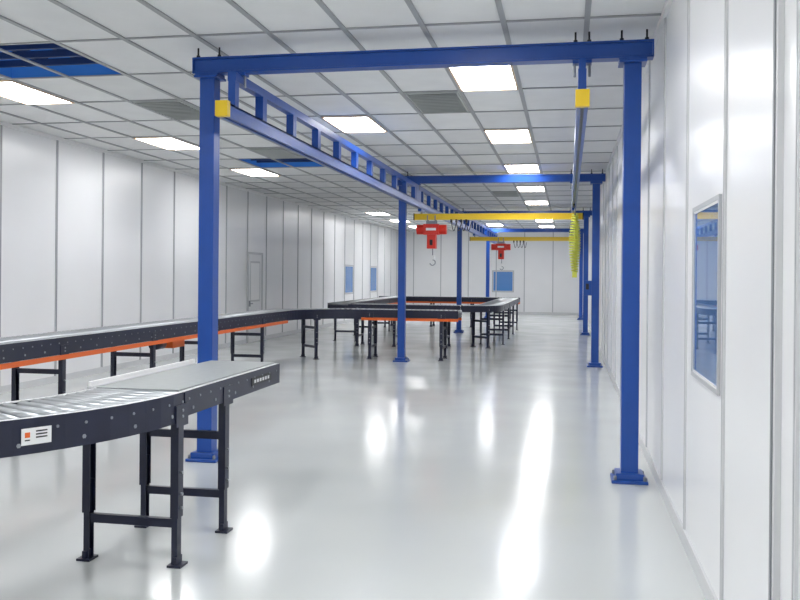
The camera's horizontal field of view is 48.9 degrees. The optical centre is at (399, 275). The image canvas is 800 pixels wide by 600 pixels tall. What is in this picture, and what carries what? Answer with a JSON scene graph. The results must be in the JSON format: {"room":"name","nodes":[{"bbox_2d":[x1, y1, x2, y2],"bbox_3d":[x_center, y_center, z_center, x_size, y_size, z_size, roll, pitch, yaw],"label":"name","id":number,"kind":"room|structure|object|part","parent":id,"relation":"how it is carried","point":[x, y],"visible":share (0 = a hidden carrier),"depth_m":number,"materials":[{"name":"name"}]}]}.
{"room":"clean room","nodes":[
{"label":"clean room","id":0,"kind":"room"},
{"bbox_2d":[0,126,397,385],"bbox_3d":[-3.634,-0.517,18.002,0.100,3.970,38.200,0,0,11],"label":"wall","id":1,"kind":"structure","parent":0,"point":[28,159],"depth_m":14.31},
{"bbox_2d":[0,319,353,393],"bbox_3d":[-3.595,1.424,17.991,0.014,0.090,38.000,0,0,11],"label":"baseboard","id":2,"kind":"structure","parent":1,"relation":"attached to","point":[43,381],"depth_m":14.00,"materials":[{"name":"white"}]},
{"bbox_2d":[0,125,396,375],"bbox_3d":[-3.567,-0.246,18.060,0.014,3.270,36.640,0,0,11],"label":"trim","id":3,"kind":"structure","parent":1,"relation":"attached to","point":[1,126],"depth_m":14.47,"materials":[{"name":"grey metal"}]},
{"bbox_2d":[247,252,262,342],"bbox_3d":[-3.229,0.471,19.679,0.051,1.999,0.950,0,0,11],"label":"door","id":4,"kind":"structure","parent":1,"relation":"in","point":[254,259],"depth_m":19.64,"materials":[{"name":"grey"}]},
{"bbox_2d":[345,265,352,293],"bbox_3d":[-1.632,0.111,28.206,0.013,0.940,1.090,0,0,11],"label":"window","id":5,"kind":"structure","parent":1,"relation":"in","point":[348,268],"depth_m":28.19,"materials":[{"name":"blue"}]},
{"bbox_2d":[370,266,376,291],"bbox_3d":[-0.957,0.117,31.743,0.013,0.940,1.090,0,0,11],"label":"window","id":6,"kind":"structure","parent":1,"relation":"in","point":[373,269],"depth_m":31.75,"materials":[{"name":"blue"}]},
{"bbox_2d":[0,0,665,230],"bbox_3d":[0.143,-2.163,17.284,7.760,0.612,38.200,0,0,11],"label":"ceiling","id":7,"kind":"structure","parent":0,"point":[103,57],"depth_m":8.74,"materials":[{"name":"tile"}]},
{"bbox_2d":[0,80,74,104],"bbox_3d":[-3.927,-1.893,9.101,0.570,0.021,1.100,0,0,11],"label":"ceiling light","id":8,"kind":"object","parent":7,"relation":"in","point":[9,89],"depth_m":9.20,"materials":[{"name":"white plastic"}]},
{"bbox_2d":[133,137,198,149],"bbox_3d":[-3.271,-1.887,12.534,0.570,0.021,1.100,0,0,11],"label":"ceiling light","id":9,"kind":"object","parent":7,"relation":"in","point":[169,143],"depth_m":12.50,"materials":[{"name":"white plastic"}]},
{"bbox_2d":[133,100,199,119],"bbox_3d":[-2.530,-1.876,10.020,0.540,0.028,1.080,0,0,11],"label":"ceiling vent","id":10,"kind":"object","parent":7,"relation":"in","point":[174,109],"depth_m":9.87,"materials":[{"name":"grey metal"}]},
{"bbox_2d":[230,168,279,175],"bbox_3d":[-2.616,-1.881,15.967,0.570,0.021,1.100,0,0,11],"label":"ceiling light","id":11,"kind":"object","parent":7,"relation":"in","point":[247,171],"depth_m":15.94,"materials":[{"name":"white plastic"}]},
{"bbox_2d":[248,148,304,158],"bbox_3d":[-1.874,-1.871,13.453,0.540,0.028,1.080,0,0,11],"label":"ceiling vent","id":12,"kind":"object","parent":7,"relation":"in","point":[274,153],"depth_m":13.35,"materials":[{"name":"grey metal"}]},
{"bbox_2d":[321,116,387,132],"bbox_3d":[-0.543,-1.863,10.827,0.570,0.021,1.100,0,0,11],"label":"ceiling light","id":13,"kind":"object","parent":7,"relation":"in","point":[346,124],"depth_m":10.79,"materials":[{"name":"white plastic"}]},
{"bbox_2d":[365,212,389,214],"bbox_3d":[-0.649,-1.864,26.266,0.570,0.021,1.100,0,0,11],"label":"ceiling light","id":14,"kind":"object","parent":7,"relation":"in","point":[372,213],"depth_m":26.18,"materials":[{"name":"white plastic"}]},
{"bbox_2d":[378,174,406,181],"bbox_3d":[-0.040,-1.855,16.661,0.540,0.028,1.080,0,0,11],"label":"ceiling vent","id":15,"kind":"object","parent":7,"relation":"in","point":[388,176],"depth_m":16.36,"materials":[{"name":"grey metal"}]},
{"bbox_2d":[405,92,468,113],"bbox_3d":[0.417,-1.851,9.458,0.540,0.028,1.080,0,0,11],"label":"ceiling vent","id":16,"kind":"object","parent":7,"relation":"in","point":[428,102],"depth_m":9.36,"materials":[{"name":"grey metal"}]},
{"bbox_2d":[448,65,518,91],"bbox_3d":[0.788,-1.852,8.201,0.570,0.021,1.100,0,0,11],"label":"ceiling light","id":17,"kind":"object","parent":7,"relation":"in","point":[484,78],"depth_m":8.22,"materials":[{"name":"white plastic"}]},
{"bbox_2d":[486,224,503,225],"bbox_3d":[3.390,-1.829,31.425,0.570,0.021,1.100,0,0,11],"label":"ceiling light","id":18,"kind":"object","parent":7,"relation":"in","point":[486,224],"depth_m":31.21,"materials":[{"name":"white plastic"}]},
{"bbox_2d":[493,192,518,196],"bbox_3d":[2.384,-1.833,19.757,0.540,0.028,1.080,0,0,11],"label":"ceiling vent","id":19,"kind":"object","parent":7,"relation":"in","point":[498,194],"depth_m":19.68,"materials":[{"name":"grey metal"}]},
{"bbox_2d":[484,129,532,143],"bbox_3d":[1.443,-1.846,11.634,0.570,0.021,1.100,0,0,11],"label":"ceiling light","id":20,"kind":"object","parent":7,"relation":"in","point":[495,136],"depth_m":11.60,"materials":[{"name":"white plastic"}]},
{"bbox_2d":[504,164,539,172],"bbox_3d":[2.099,-1.840,15.067,0.570,0.021,1.100,0,0,11],"label":"ceiling light","id":21,"kind":"object","parent":7,"relation":"in","point":[511,168],"depth_m":15.02,"materials":[{"name":"white plastic"}]},
{"bbox_2d":[516,186,544,191],"bbox_3d":[2.754,-1.835,18.500,0.570,0.021,1.100,0,0,11],"label":"ceiling light","id":22,"kind":"object","parent":7,"relation":"in","point":[520,188],"depth_m":18.43,"materials":[{"name":"white plastic"}]},
{"bbox_2d":[524,201,548,204],"bbox_3d":[3.410,-1.829,21.933,0.570,0.021,1.100,0,0,11],"label":"ceiling light","id":23,"kind":"object","parent":7,"relation":"in","point":[526,202],"depth_m":21.95,"materials":[{"name":"white plastic"}]},
{"bbox_2d":[535,220,552,221],"bbox_3d":[4.721,-1.817,28.799,0.570,0.021,1.100,0,0,11],"label":"ceiling light","id":24,"kind":"object","parent":7,"relation":"in","point":[535,220],"depth_m":28.78,"materials":[{"name":"white plastic"}]},
{"bbox_2d":[539,226,554,227],"bbox_3d":[5.376,-1.812,32.232,0.570,0.021,1.100,0,0,11],"label":"ceiling light","id":25,"kind":"object","parent":7,"relation":"in","point":[539,226],"depth_m":32.40,"materials":[{"name":"white plastic"}]},
{"bbox_2d":[0,313,705,599],"bbox_3d":[0.110,1.551,17.284,7.760,0.100,38.200,0,0,11],"label":"floor","id":26,"kind":"structure","parent":0,"point":[480,472],"depth_m":6.12,"materials":[{"name":"white concrete"}]},
{"bbox_2d":[0,388,187,568],"bbox_3d":[-2.731,1.030,3.722,3.608,0.893,1.268,0,0,-16],"label":"conveyor","id":27,"kind":"object","parent":26,"relation":"on","point":[86,418],"visible":1,"depth_m":4.21,"materials":[{"name":"black metal"}]},
{"bbox_2d":[0,310,287,400],"bbox_3d":[-3.254,1.025,9.477,0.581,0.893,11.400,0,0,11],"label":"conveyor","id":28,"kind":"object","parent":26,"relation":"on","point":[172,333],"visible":0.88,"depth_m":9.45,"materials":[{"name":"black metal"}]},
{"bbox_2d":[87,359,279,533],"bbox_3d":[-1.238,1.027,5.373,0.581,0.925,1.542,0,0,11],"label":"conveyor","id":29,"kind":"object","parent":26,"relation":"on","point":[204,385],"visible":0.87,"depth_m":5.16,"materials":[{"name":"black metal"}]},
{"bbox_2d":[267,308,366,359],"bbox_3d":[-1.554,1.040,15.807,2.202,0.893,0.870,1,0,-34],"label":"conveyor","id":30,"kind":"object","parent":26,"relation":"on","point":[316,314],"visible":0.87,"depth_m":15.80,"materials":[{"name":"black metal"}]},
{"bbox_2d":[328,296,397,340],"bbox_3d":[-0.719,1.047,22.940,0.581,0.893,6.800,0,0,11],"label":"conveyor","id":31,"kind":"object","parent":26,"relation":"on","point":[389,299],"visible":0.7,"depth_m":21.51,"materials":[{"name":"black metal"}]},
{"bbox_2d":[348,303,461,347],"bbox_3d":[0.121,1.055,18.809,2.400,0.893,0.581,0,0,11],"label":"conveyor","id":32,"kind":"object","parent":26,"relation":"on","point":[355,305],"visible":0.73,"depth_m":18.67,"materials":[{"name":"black metal"}]},
{"bbox_2d":[361,308,461,360],"bbox_3d":[0.216,1.055,15.961,1.765,0.893,0.581,0,0,11],"label":"conveyor","id":33,"kind":"object","parent":26,"relation":"on","point":[443,316],"visible":1,"depth_m":15.77,"materials":[{"name":"black metal"}]},
{"bbox_2d":[185,29,653,484],"bbox_3d":[2.523,-0.143,19.579,3.600,3.330,26.690,0,0,11],"label":"frame","id":34,"kind":"object","parent":26,"relation":"on","point":[630,55],"visible":0.91,"depth_m":7.07,"materials":[{"name":"blue metal"}]},
{"bbox_3d":[-1.553,-0.064,7.138,0.260,3.100,0.260,1,0,11],"label":"post","id":35,"kind":"part","parent":34,"relation":"part of","materials":[{"name":"blue metal"}]},
{"bbox_3d":[0.037,-0.050,15.468,0.260,3.100,0.260,1,0,11],"label":"post","id":36,"kind":"part","parent":34,"relation":"part of","materials":[{"name":"blue metal"}]},
{"bbox_3d":[1.594,-0.036,23.620,0.260,3.100,0.260,1,0,11],"label":"post","id":37,"kind":"part","parent":34,"relation":"part of","materials":[{"name":"blue metal"}]},
{"bbox_3d":[3.188,-0.022,31.970,0.260,3.100,0.260,1,0,11],"label":"post","id":38,"kind":"part","parent":34,"relation":"part of","materials":[{"name":"blue metal"}]},
{"bbox_2d":[413,204,583,230],"bbox_3d":[1.735,-1.034,15.705,3.020,0.467,0.440,0,0,11],"label":"crane","id":39,"kind":"object","parent":34,"relation":"attached to","point":[459,216],"visible":0.88,"depth_m":15.67,"materials":[{"name":"yellow painted steel"},{"name":"red painted steel"}]},
{"bbox_2d":[416,215,446,265],"bbox_3d":[0.572,-0.640,15.924,0.540,0.910,0.204,0,0,11],"label":"hoist","id":40,"kind":"object","parent":39,"relation":"hanging from","point":[431,229],"visible":1,"depth_m":15.85,"materials":[{"name":"red metal"}]},
{"bbox_2d":[470,232,575,247],"bbox_3d":[3.470,-1.019,24.791,3.020,0.467,0.440,0,0,11],"label":"crane","id":41,"kind":"object","parent":34,"relation":"attached to","point":[474,238],"visible":0.77,"depth_m":24.77,"materials":[{"name":"yellow metal"}]},
{"bbox_2d":[491,238,510,269],"bbox_3d":[2.857,-0.620,24.905,0.540,0.910,0.204,0,0,11],"label":"hoist","id":42,"kind":"object","parent":41,"relation":"hanging from","point":[500,246],"visible":1,"depth_m":24.83,"materials":[{"name":"red metal"}]},
{"bbox_2d":[569,208,580,277],"bbox_3d":[3.020,-0.574,15.204,0.202,1.200,0.194,0,0,11],"label":"air hose","id":43,"kind":"object","parent":34,"relation":"hanging from","point":[575,227],"visible":1,"depth_m":15.16,"materials":[{"name":"yellow plastic"}]},
{"bbox_3d":[6.449,0.006,31.347,0.260,3.100,0.260,1,0,11],"label":"post","id":44,"kind":"part","parent":34,"relation":"part of","materials":[{"name":"blue metal"}]},
{"bbox_3d":[4.855,-0.008,22.998,0.260,3.100,0.260,1,0,11],"label":"post","id":45,"kind":"part","parent":34,"relation":"part of","materials":[{"name":"blue metal"}]},
{"bbox_2d":[583,281,591,295],"bbox_3d":[3.166,0.203,14.865,0.137,0.250,0.210,0,0,11],"label":"switch box","id":46,"kind":"object","parent":34,"relation":"attached to","point":[587,285],"visible":1,"depth_m":14.77,"materials":[{"name":"blue metal"}]},
{"bbox_3d":[3.298,-0.021,14.845,0.260,3.100,0.260,1,0,11],"label":"post","id":47,"kind":"part","parent":34,"relation":"part of","materials":[{"name":"blue metal"}]},
{"bbox_3d":[1.708,-0.035,6.515,0.260,3.100,0.260,1,0,11],"label":"post","id":48,"kind":"part","parent":34,"relation":"part of","materials":[{"name":"blue metal"}]},
{"bbox_2d":[379,296,519,327],"bbox_3d":[1.467,1.066,26.392,4.200,0.893,0.581,0,0,11],"label":"conveyor","id":49,"kind":"object","parent":26,"relation":"on","point":[409,299],"visible":0.45,"depth_m":26.16,"materials":[{"name":"black metal"}]},
{"bbox_2d":[461,305,501,347],"bbox_3d":[1.722,1.069,18.655,0.834,0.893,0.834,0,0,11],"label":"conveyor","id":50,"kind":"object","parent":26,"relation":"on","point":[488,309],"visible":0.98,"depth_m":18.46,"materials":[{"name":"black metal"}]},
{"bbox_2d":[479,298,518,344],"bbox_3d":[2.559,1.076,22.248,0.581,0.893,6.530,0,0,11],"label":"conveyor","id":51,"kind":"object","parent":26,"relation":"on","point":[506,303],"visible":0.89,"depth_m":21.30,"materials":[{"name":"black metal"}]},
{"bbox_2d":[406,232,583,312],"bbox_3d":[3.701,-0.453,35.995,7.560,3.970,0.100,0,0,11],"label":"wall","id":52,"kind":"structure","parent":0,"point":[538,254],"depth_m":35.84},
{"bbox_2d":[413,232,553,311],"bbox_3d":[3.924,-0.181,35.895,6.880,3.270,0.012,0,0,11],"label":"trim","id":53,"kind":"structure","parent":52,"relation":"attached to","point":[413,232],"depth_m":35.90,"materials":[{"name":"grey metal"}]},
{"bbox_2d":[492,270,513,291],"bbox_3d":[4.195,0.217,35.842,0.890,0.890,0.013,0,0,11],"label":"window","id":54,"kind":"structure","parent":52,"relation":"in","point":[505,278],"depth_m":35.84,"materials":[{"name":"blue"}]},
{"bbox_2d":[462,311,578,314],"bbox_3d":[3.673,1.487,35.940,7.560,0.090,0.014,0,0,11],"label":"baseboard","id":55,"kind":"structure","parent":52,"relation":"attached to","point":[549,313],"depth_m":35.51,"materials":[{"name":"white"}]},
{"bbox_2d":[588,0,799,599],"bbox_3d":[3.890,-0.451,16.565,0.100,3.970,38.200,0,0,11],"label":"wall","id":56,"kind":"structure","parent":0,"point":[750,22],"depth_m":3.87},
{"bbox_2d":[0,0,672,231],"bbox_3d":[0.140,-1.842,17.284,7.560,0.046,38.000,0,0,11],"label":"trim","id":57,"kind":"structure","parent":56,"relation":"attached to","point":[668,3],"depth_m":12.98,"materials":[{"name":"white plastic"}]},
{"bbox_2d":[588,321,717,599],"bbox_3d":[3.817,1.488,16.576,0.014,0.090,38.000,0,0,11],"label":"baseboard","id":58,"kind":"structure","parent":56,"relation":"attached to","point":[698,569],"depth_m":5.19,"materials":[{"name":"white"}]},
{"bbox_2d":[588,0,799,599],"bbox_3d":[3.896,-0.181,16.940,0.024,3.270,36.636,0,0,11],"label":"trim","id":59,"kind":"structure","parent":56,"relation":"attached to","point":[778,5],"depth_m":2.78,"materials":[{"name":"grey"}]},
{"bbox_2d":[691,194,721,395],"bbox_3d":[1.478,0.083,4.263,0.013,0.884,0.834,0,0,11],"label":"window","id":60,"kind":"structure","parent":56,"relation":"in","point":[707,216],"depth_m":4.20,"materials":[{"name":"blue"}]}
]}

